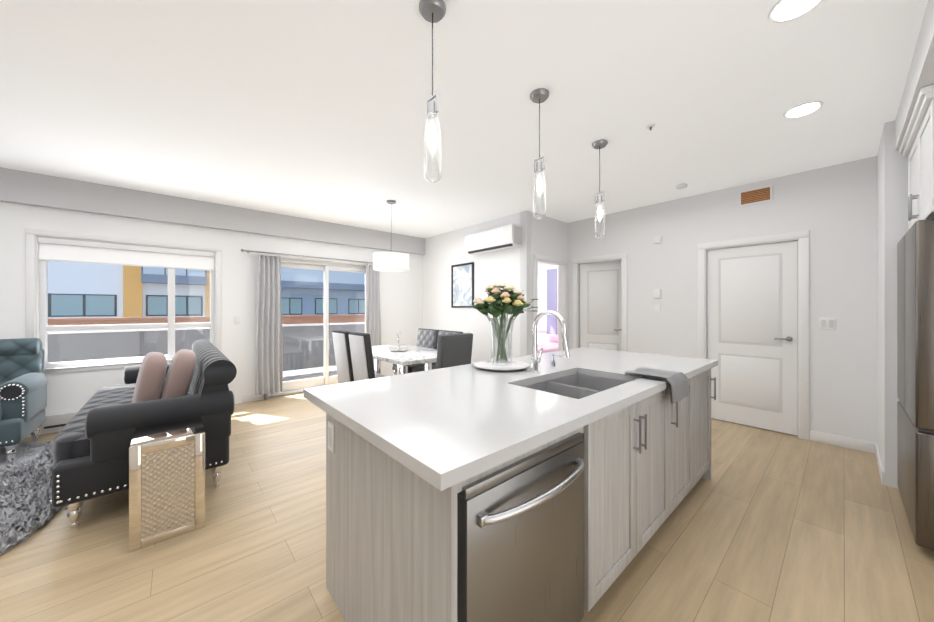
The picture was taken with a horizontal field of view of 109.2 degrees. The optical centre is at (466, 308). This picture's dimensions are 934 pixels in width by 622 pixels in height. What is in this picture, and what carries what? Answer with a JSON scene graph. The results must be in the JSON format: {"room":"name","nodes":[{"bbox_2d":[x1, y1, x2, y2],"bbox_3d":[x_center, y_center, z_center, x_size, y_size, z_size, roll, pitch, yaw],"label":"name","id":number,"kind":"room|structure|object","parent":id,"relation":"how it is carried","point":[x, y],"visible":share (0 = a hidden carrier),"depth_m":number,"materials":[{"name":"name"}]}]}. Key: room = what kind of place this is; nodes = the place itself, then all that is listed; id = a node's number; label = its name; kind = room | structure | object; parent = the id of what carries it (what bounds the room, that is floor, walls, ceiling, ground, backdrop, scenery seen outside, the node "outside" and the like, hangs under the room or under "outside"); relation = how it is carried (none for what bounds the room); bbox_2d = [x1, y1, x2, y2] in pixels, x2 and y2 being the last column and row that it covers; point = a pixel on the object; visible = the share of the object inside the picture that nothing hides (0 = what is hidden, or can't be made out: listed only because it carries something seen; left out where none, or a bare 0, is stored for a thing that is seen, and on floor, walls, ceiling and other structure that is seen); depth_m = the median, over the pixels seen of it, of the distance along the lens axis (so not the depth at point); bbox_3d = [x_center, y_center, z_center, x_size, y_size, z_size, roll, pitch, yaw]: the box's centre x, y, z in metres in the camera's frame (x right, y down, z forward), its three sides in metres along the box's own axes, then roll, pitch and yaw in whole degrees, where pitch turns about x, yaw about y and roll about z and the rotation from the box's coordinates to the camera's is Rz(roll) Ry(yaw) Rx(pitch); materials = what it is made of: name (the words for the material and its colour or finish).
{"room":"open-plan kitchen","nodes":[
{"label":"open-plan kitchen","id":0,"kind":"room"},
{"bbox_2d":[0,202,422,436],"bbox_3d":[-2.596,-0.029,5.241,11.500,2.700,0.200,0,0,-41],"label":"wall","id":1,"kind":"structure","parent":0,"point":[401,302],"depth_m":4.50,"materials":[{"name":"white paint"}]},
{"bbox_2d":[41,411,77,432],"bbox_3d":[-3.930,1.205,3.881,1.300,0.170,0.075,0,0,-41],"label":"baseboard heater","id":2,"kind":"object","parent":1,"relation":"attached to","point":[55,422],"visible":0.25,"depth_m":3.49,"materials":[{"name":"white metal"}]},
{"bbox_2d":[25,228,221,373],"bbox_3d":[-3.957,-0.062,3.987,1.620,1.515,0.180,0,0,-41],"label":"window","id":3,"kind":"structure","parent":1,"relation":"in","point":[43,250],"depth_m":3.83,"materials":[{"name":"white plastic"}]},
{"bbox_2d":[234,316,239,323],"bbox_3d":[-3.177,0.163,4.592,0.070,0.115,0.006,0,0,-41],"label":"switch plate","id":4,"kind":"object","parent":1,"relation":"attached to","point":[236,318],"depth_m":4.59,"materials":[{"name":"white plastic"}]},
{"bbox_2d":[243,394,265,402],"bbox_3d":[-3.021,1.271,4.724,0.280,0.100,0.014,0,0,-41],"label":"baseboard","id":5,"kind":"structure","parent":1,"relation":"attached to","point":[246,398],"depth_m":4.70,"materials":[{"name":"white wood"}]},
{"bbox_2d":[241,249,372,263],"bbox_3d":[-2.281,-0.789,5.293,2.220,0.040,0.140,0,0,-41],"label":"curtain rod","id":6,"kind":"object","parent":1,"relation":"attached to","point":[243,250],"visible":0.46,"depth_m":5.01,"materials":[{"name":"silver metal"}]},
{"bbox_2d":[255,253,282,395],"bbox_3d":[-2.828,0.226,4.748,0.340,1.990,0.089,0,0,-41],"label":"curtain","id":7,"kind":"object","parent":6,"relation":"hanging from","point":[269,359],"visible":1,"depth_m":4.74,"materials":[{"name":"grey fabric"}]},
{"bbox_2d":[365,263,380,373],"bbox_3d":[-1.639,0.226,5.796,0.290,1.990,0.089,0,0,-41],"label":"curtain","id":8,"kind":"object","parent":6,"relation":"hanging from","point":[372,312],"visible":0.62,"depth_m":5.79,"materials":[{"name":"grey fabric"}]},
{"bbox_2d":[264,253,371,398],"bbox_3d":[-2.335,0.256,5.436,1.750,2.130,0.174,0,0,-41],"label":"door","id":9,"kind":"structure","parent":1,"relation":"in","point":[294,385],"depth_m":5.43,"materials":[{"name":"glass"}]},
{"bbox_2d":[0,167,424,254],"bbox_3d":[-3.775,-1.220,4.008,7.800,0.320,0.090,0,0,-41],"label":"soffit","id":10,"kind":"structure","parent":0,"point":[30,188],"depth_m":4.12,"materials":[{"name":"grey paint"}]},
{"bbox_2d":[0,0,927,237],"bbox_3d":[-0.380,-1.441,2.729,11.500,0.120,6.900,0,0,-41],"label":"ceiling","id":11,"kind":"structure","parent":0,"point":[313,109],"depth_m":2.19,"materials":[{"name":"white paint"}]},
{"bbox_2d":[373,200,408,271],"bbox_3d":[-0.977,-0.935,4.283,0.460,0.890,0.460,0,0,-41],"label":"dining pendant light","id":12,"kind":"object","parent":11,"relation":"hanging from","point":[390,261],"visible":1,"depth_m":4.10,"materials":[{"name":"white fabric"}]},
{"bbox_2d":[419,0,445,182],"bbox_3d":[-0.158,-0.979,1.525,0.124,0.805,0.124,0,0,-41],"label":"pendant light","id":13,"kind":"object","parent":11,"relation":"hanging from","point":[432,11],"visible":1,"depth_m":1.51,"materials":[{"name":"clear glass"}]},
{"bbox_2d":[530,88,548,218],"bbox_3d":[0.469,-0.978,2.145,0.124,0.805,0.124,0,0,-41],"label":"pendant light","id":14,"kind":"object","parent":11,"relation":"hanging from","point":[539,95],"visible":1,"depth_m":2.13,"materials":[{"name":"clear glass"}]},
{"bbox_2d":[592,139,607,238],"bbox_3d":[1.110,-0.978,2.777,0.124,0.805,0.124,0,0,-41],"label":"pendant light","id":15,"kind":"object","parent":11,"relation":"hanging from","point":[600,144],"visible":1,"depth_m":2.77,"materials":[{"name":"clear glass"}]},
{"bbox_2d":[646,123,654,130],"bbox_3d":[1.388,-1.363,2.509,0.060,0.035,0.060,0,0,-41],"label":"sprinkler","id":16,"kind":"object","parent":11,"relation":"attached to","point":[650,126],"visible":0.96,"depth_m":2.50,"materials":[{"name":"white metal"}]},
{"bbox_2d":[676,183,687,189],"bbox_3d":[2.402,-1.362,3.717,0.110,0.035,0.110,0,0,-41],"label":"smoke detector","id":17,"kind":"object","parent":11,"relation":"attached to","point":[681,186],"visible":1,"depth_m":3.69,"materials":[{"name":"white plastic"}]},
{"bbox_2d":[768,0,822,22],"bbox_3d":[1.498,-1.377,1.506,0.198,0.008,0.198,0,0,-41],"label":"recessed light","id":18,"kind":"object","parent":11,"relation":"in","point":[781,11],"visible":1,"depth_m":1.53,"materials":[{"name":"white"}]},
{"bbox_2d":[783,101,822,118],"bbox_3d":[2.335,-1.377,2.311,0.198,0.008,0.198,0,0,-41],"label":"recessed light","id":19,"kind":"object","parent":11,"relation":"in","point":[803,109],"visible":1,"depth_m":2.30,"materials":[{"name":"white"}]},
{"bbox_2d":[0,392,933,621],"bbox_3d":[-0.380,1.379,2.728,11.500,0.120,6.900,0,0,-41],"label":"floor","id":20,"kind":"structure","parent":0,"point":[764,525],"depth_m":1.80,"materials":[{"name":"brown wood"}]},
{"bbox_2d":[0,438,62,555],"bbox_3d":[-4.165,1.286,1.581,3.140,0.060,3.062,0,0,-41],"label":"rug","id":21,"kind":"object","parent":20,"relation":"on","point":[27,509],"visible":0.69,"depth_m":2.31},
{"bbox_2d":[0,338,47,462],"bbox_3d":[-4.358,0.797,2.801,0.940,1.005,0.912,0,0,-41],"label":"armchair","id":22,"kind":"object","parent":21,"relation":"on","point":[23,389],"visible":1,"depth_m":3.06,"materials":[{"name":"teal fabric"}]},
{"bbox_2d":[49,339,236,528],"bbox_3d":[-2.786,0.824,2.993,0.922,0.992,2.216,0,0,-41],"label":"sofa","id":23,"kind":"object","parent":20,"relation":"on","point":[93,439],"visible":0.94,"depth_m":2.29,"materials":[{"name":"black fabric"}]},
{"bbox_2d":[129,417,204,552],"bbox_3d":[-1.831,1.035,2.045,0.324,0.569,0.399,0,0,-41],"label":"side table","id":24,"kind":"object","parent":20,"relation":"on","point":[166,480],"visible":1,"depth_m":1.90,"materials":[{"name":"beige wicker"}]},
{"bbox_2d":[332,330,385,383],"bbox_3d":[-1.294,0.791,4.029,0.549,1.058,0.420,0,0,-41],"label":"chair","id":25,"kind":"object","parent":20,"relation":"on","point":[341,343],"visible":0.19,"depth_m":3.82,"materials":[{"name":"grey fabric"}]},
{"bbox_2d":[349,332,375,380],"bbox_3d":[-0.981,0.791,3.705,0.549,1.058,0.420,0,0,-41],"label":"chair","id":26,"kind":"object","parent":20,"relation":"on","point":[361,351],"visible":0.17,"depth_m":3.46,"materials":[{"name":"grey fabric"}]},
{"bbox_2d":[372,344,436,374],"bbox_3d":[-0.853,0.940,4.352,0.900,0.760,1.540,0,0,-41],"label":"dining table","id":27,"kind":"object","parent":20,"relation":"on","point":[412,356],"visible":0.31,"depth_m":4.02,"materials":[{"name":"white stone"}]},
{"bbox_2d":[389,332,407,351],"bbox_3d":[-0.901,0.434,4.376,0.250,0.250,0.250,0,0,-41],"label":"centerpiece","id":28,"kind":"object","parent":27,"relation":"on","point":[397,350],"visible":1,"depth_m":4.37,"materials":[{"name":"silver metal"}]},
{"bbox_2d":[392,328,438,374],"bbox_3d":[-0.773,0.822,5.049,0.542,0.998,0.500,0,0,-41],"label":"tufted chair","id":29,"kind":"object","parent":20,"relation":"on","point":[427,338],"visible":0.4,"depth_m":5.05,"materials":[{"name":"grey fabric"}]},
{"bbox_2d":[412,330,462,372],"bbox_3d":[-0.409,0.821,4.636,0.542,0.998,0.500,0,0,-41],"label":"tufted chair","id":30,"kind":"object","parent":20,"relation":"on","point":[422,368],"visible":0.15,"depth_m":4.65,"materials":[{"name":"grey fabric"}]},
{"bbox_2d":[436,333,472,368],"bbox_3d":[-0.261,0.791,3.561,0.420,1.058,0.549,0,0,-41],"label":"end chair","id":31,"kind":"object","parent":20,"relation":"on","point":[454,350],"visible":0.23,"depth_m":3.34,"materials":[{"name":"grey fabric"}]},
{"bbox_2d":[326,366,715,621],"bbox_3d":[0.628,0.879,2.031,2.569,0.880,1.020,0,0,-41],"label":"kitchen island","id":32,"kind":"object","parent":20,"relation":"on","point":[556,486],"depth_m":1.21,"materials":[{"name":"grey wood"}]},
{"bbox_2d":[303,347,717,493],"bbox_3d":[0.561,0.457,2.099,2.660,0.115,1.130,0,0,-41],"label":"island countertop","id":33,"kind":"structure","parent":32,"relation":"on","point":[442,425],"depth_m":1.36,"materials":[{"name":"white stone"}]},
{"bbox_2d":[474,360,529,370],"bbox_3d":[0.234,0.388,2.244,0.380,0.020,0.380,0,0,-41],"label":"tray","id":34,"kind":"object","parent":33,"relation":"on","point":[513,366],"visible":0.83,"depth_m":2.22,"materials":[{"name":"white ceramic"}]},
{"bbox_2d":[472,282,538,365],"bbox_3d":[0.249,0.101,2.232,0.458,0.553,0.386,0,0,-41],"label":"vase","id":35,"kind":"object","parent":34,"relation":"on","point":[509,298],"visible":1,"depth_m":2.19,"materials":[{"name":"clear glass"}]},
{"bbox_2d":[527,310,570,373],"bbox_3d":[0.512,0.205,2.004,0.111,0.388,0.278,0,0,-41],"label":"faucet","id":36,"kind":"object","parent":33,"relation":"on","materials":[{"name":"silver metal"}]},
{"bbox_2d":[547,362,558,369],"bbox_3d":[0.585,0.353,2.185,0.034,0.092,0.077,0,0,-41],"label":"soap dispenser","id":37,"kind":"object","parent":33,"relation":"on","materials":[{"name":"silver metal"}]},
{"bbox_2d":[623,367,687,403],"bbox_3d":[1.113,0.448,1.958,0.300,0.149,0.251,0,0,-41],"label":"towel","id":38,"kind":"object","parent":33,"relation":"on","point":[677,382],"visible":1,"depth_m":1.90,"materials":[{"name":"grey fabric"}]},
{"bbox_2d":[537,333,557,353],"bbox_3d":[1.543,0.982,7.525,1.870,0.680,1.490,0,0,-41],"label":"bed","id":39,"kind":"object","parent":20,"relation":"on","point":[547,342],"visible":0.06,"depth_m":7.70,"materials":[{"name":"white"}]},
{"bbox_2d":[897,219,933,550],"bbox_3d":[2.959,0.426,1.784,0.900,1.784,0.735,0,0,-41],"label":"fridge","id":40,"kind":"object","parent":20,"relation":"on","point":[915,363],"visible":1,"depth_m":1.76,"materials":[{"name":"grey metal"}]},
{"bbox_2d":[423,210,531,363],"bbox_3d":[0.025,-0.029,5.686,0.120,2.700,2.600,0,0,-41],"label":"wall","id":41,"kind":"structure","parent":0,"point":[444,252],"depth_m":5.48,"materials":[{"name":"white paint"}]},
{"bbox_2d":[451,262,473,307],"bbox_3d":[-0.081,-0.384,5.693,0.025,0.750,0.570,0,0,-41],"label":"framed art","id":42,"kind":"object","parent":41,"relation":"attached to","point":[462,285],"visible":0.92,"depth_m":5.69,"materials":[{"name":"black"}]},
{"bbox_2d":[465,224,521,254],"bbox_3d":[0.377,-1.026,5.036,0.209,0.306,1.002,0,0,-41],"label":"air conditioner unit","id":43,"kind":"object","parent":41,"relation":"attached to","point":[500,238],"visible":1,"depth_m":4.88,"materials":[{"name":"white plastic"}]},
{"bbox_2d":[537,262,557,334],"bbox_3d":[3.892,-0.029,6.464,0.150,2.700,6.550,0,0,-41],"label":"wall","id":44,"kind":"structure","parent":0,"point":[542,268],"depth_m":8.56,"materials":[{"name":"white paint"}]},
{"bbox_2d":[547,269,556,334],"bbox_3d":[2.126,0.147,8.326,0.025,2.250,0.280,0,0,-41],"label":"panel","id":45,"kind":"object","parent":44,"relation":"attached to","point":[551,298],"visible":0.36,"depth_m":8.30,"materials":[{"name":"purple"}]},
{"bbox_2d":[520,210,620,355],"bbox_3d":[2.075,-0.029,5.841,3.400,2.700,0.120,0,0,-41],"label":"wall","id":46,"kind":"structure","parent":0,"point":[549,237],"depth_m":4.81,"materials":[{"name":"white paint"}]},
{"bbox_2d":[534,254,568,350],"bbox_3d":[1.259,0.271,5.111,0.890,2.100,0.136,0,0,-41],"label":"door frame","id":47,"kind":"structure","parent":46,"relation":"attached to","point":[562,264],"depth_m":5.32,"materials":[{"name":"white wood"}]},
{"bbox_2d":[568,156,876,442],"bbox_3d":[2.978,-0.030,3.925,0.120,2.700,3.950,0,0,-41],"label":"wall","id":48,"kind":"structure","parent":0,"point":[832,209],"depth_m":3.35,"materials":[{"name":"white paint"}]},
{"bbox_2d":[573,253,626,350],"bbox_3d":[2.010,0.271,5.010,0.136,2.100,0.840,0,0,-41],"label":"door frame","id":49,"kind":"structure","parent":48,"relation":"attached to","point":[576,291],"depth_m":4.97,"materials":[{"name":"white"}]},
{"bbox_2d":[580,262,620,350],"bbox_3d":[2.084,0.308,5.094,0.261,2.002,0.640,0,0,-41],"label":"bathroom door","id":50,"kind":"structure","parent":48,"relation":"in","point":[600,305],"depth_m":5.09,"materials":[{"name":"white wood"}]},
{"bbox_2d":[653,289,660,297],"bbox_3d":[2.498,-0.190,4.361,0.020,0.120,0.090,0,0,-41],"label":"thermostat","id":51,"kind":"object","parent":48,"relation":"attached to","point":[656,292],"depth_m":4.35,"materials":[{"name":"white plastic"}]},
{"bbox_2d":[654,236,661,243],"bbox_3d":[2.501,-0.895,4.358,0.020,0.090,0.090,0,0,-41],"label":"door chime","id":52,"kind":"object","parent":48,"relation":"attached to","point":[658,239],"depth_m":4.35,"materials":[{"name":"white plastic"}]},
{"bbox_2d":[707,241,797,434],"bbox_3d":[3.130,0.307,3.691,0.091,2.002,0.768,0,0,-41],"label":"door","id":53,"kind":"structure","parent":48,"relation":"in","point":[752,319],"depth_m":3.65,"materials":[{"name":"white wood"}]},
{"bbox_2d":[698,230,808,439],"bbox_3d":[3.154,0.270,3.713,0.136,2.100,0.940,0,0,-41],"label":"door frame","id":54,"kind":"structure","parent":48,"relation":"attached to","point":[801,238],"depth_m":3.37,"materials":[{"name":"white wood"}]},
{"bbox_2d":[739,185,772,206],"bbox_3d":[3.150,-1.225,3.630,0.010,0.170,0.280,0,0,-41],"label":"air vent","id":55,"kind":"object","parent":48,"relation":"in","point":[756,195],"visible":1,"depth_m":3.62,"materials":[{"name":"brown wood"}]},
{"bbox_2d":[819,317,835,329],"bbox_3d":[3.505,0.150,3.229,0.009,0.120,0.110,0,0,-41],"label":"switch plate","id":56,"kind":"object","parent":48,"relation":"attached to","point":[827,323],"depth_m":3.23,"materials":[{"name":"white plastic"}]},
{"bbox_2d":[810,430,872,452],"bbox_3d":[3.558,1.270,3.165,0.014,0.100,0.405,0,0,-41],"label":"baseboard","id":57,"kind":"structure","parent":48,"relation":"attached to","point":[849,443],"depth_m":3.15,"materials":[{"name":"white"}]},
{"bbox_2d":[877,120,907,488],"bbox_3d":[3.675,-0.031,2.439,0.800,2.700,0.800,0,0,-41],"label":"wall","id":58,"kind":"structure","parent":0,"point":[892,196],"depth_m":2.46,"materials":[{"name":"white paint"}]},
{"bbox_2d":[873,442,884,484],"bbox_3d":[3.406,1.269,2.744,0.800,0.100,0.014,0,0,-41],"label":"baseboard","id":59,"kind":"structure","parent":58,"relation":"attached to","point":[875,446],"depth_m":2.68,"materials":[{"name":"white wood"}]},
{"bbox_2d":[899,84,933,229],"bbox_3d":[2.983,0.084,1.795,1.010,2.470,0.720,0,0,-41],"label":"wall cabinet","id":60,"kind":"object","parent":58,"relation":"attached to","point":[917,147],"visible":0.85,"depth_m":1.93,"materials":[{"name":"white wood"}]},
{"bbox_2d":[895,0,933,150],"bbox_3d":[0.373,-1.270,-0.506,8.050,0.225,0.750,0,0,-41],"label":"soffit","id":61,"kind":"structure","parent":0,"point":[920,73],"depth_m":1.71,"materials":[{"name":"white paint"}]},
{"label":"outside","id":62,"kind":"structure","parent":0,"visible":0},
{"bbox_2d":[283,365,336,374],"bbox_3d":[-18.055,1.603,27.907,130.000,0.260,54.250,0,0,-41],"label":"ground","id":63,"kind":"structure","parent":62,"point":[304,370],"depth_m":7.79,"materials":[{"name":"grey concrete"}]},
{"bbox_2d":[48,261,364,317],"bbox_3d":[-12.712,-8.094,33.192,115.000,19.140,9.400,0,0,-41],"label":"building","id":64,"kind":"structure","parent":63,"relation":"on","point":[151,299],"depth_m":21.67,"materials":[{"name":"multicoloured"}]},
{"bbox_2d":[48,314,364,325],"bbox_3d":[-1.853,0.872,17.097,70.000,1.190,0.200,0,0,-41],"label":"fence","id":65,"kind":"object","parent":63,"relation":"on","point":[296,319],"depth_m":10.54,"materials":[{"name":"brown wood"}]},
{"bbox_2d":[283,369,336,381],"bbox_3d":[-3.958,1.401,5.273,7.800,0.120,1.650,0,0,-41],"label":"balcony","id":66,"kind":"object","parent":63,"relation":"on","point":[299,376],"depth_m":6.62,"materials":[{"name":"grey concrete"}]},
{"bbox_2d":[48,328,167,362],"bbox_3d":[-5.346,0.539,5.016,1.222,0.430,0.050,0,0,-41],"label":"glass","id":67,"kind":"object","parent":66,"relation":"on","point":[107,336],"depth_m":4.95,"materials":[{"name":"grey"}]},
{"bbox_2d":[175,327,209,353],"bbox_3d":[-4.648,0.535,5.631,0.443,0.422,0.050,0,0,-41],"label":"glass","id":68,"kind":"object","parent":66,"relation":"on","point":[178,331],"depth_m":5.59,"materials":[{"name":"grey"}]},
{"bbox_2d":[282,323,323,370],"bbox_3d":[-3.342,0.778,6.784,0.776,0.917,0.050,0,0,-41],"label":"glass","id":69,"kind":"object","parent":66,"relation":"on","point":[304,345],"depth_m":6.78,"materials":[{"name":"grey"}]},
{"bbox_2d":[329,322,364,365],"bbox_3d":[-2.664,0.779,7.382,0.785,0.917,0.050,0,0,-41],"label":"glass","id":70,"kind":"object","parent":66,"relation":"on","point":[349,327],"depth_m":7.23,"materials":[{"name":"grey"}]}
]}

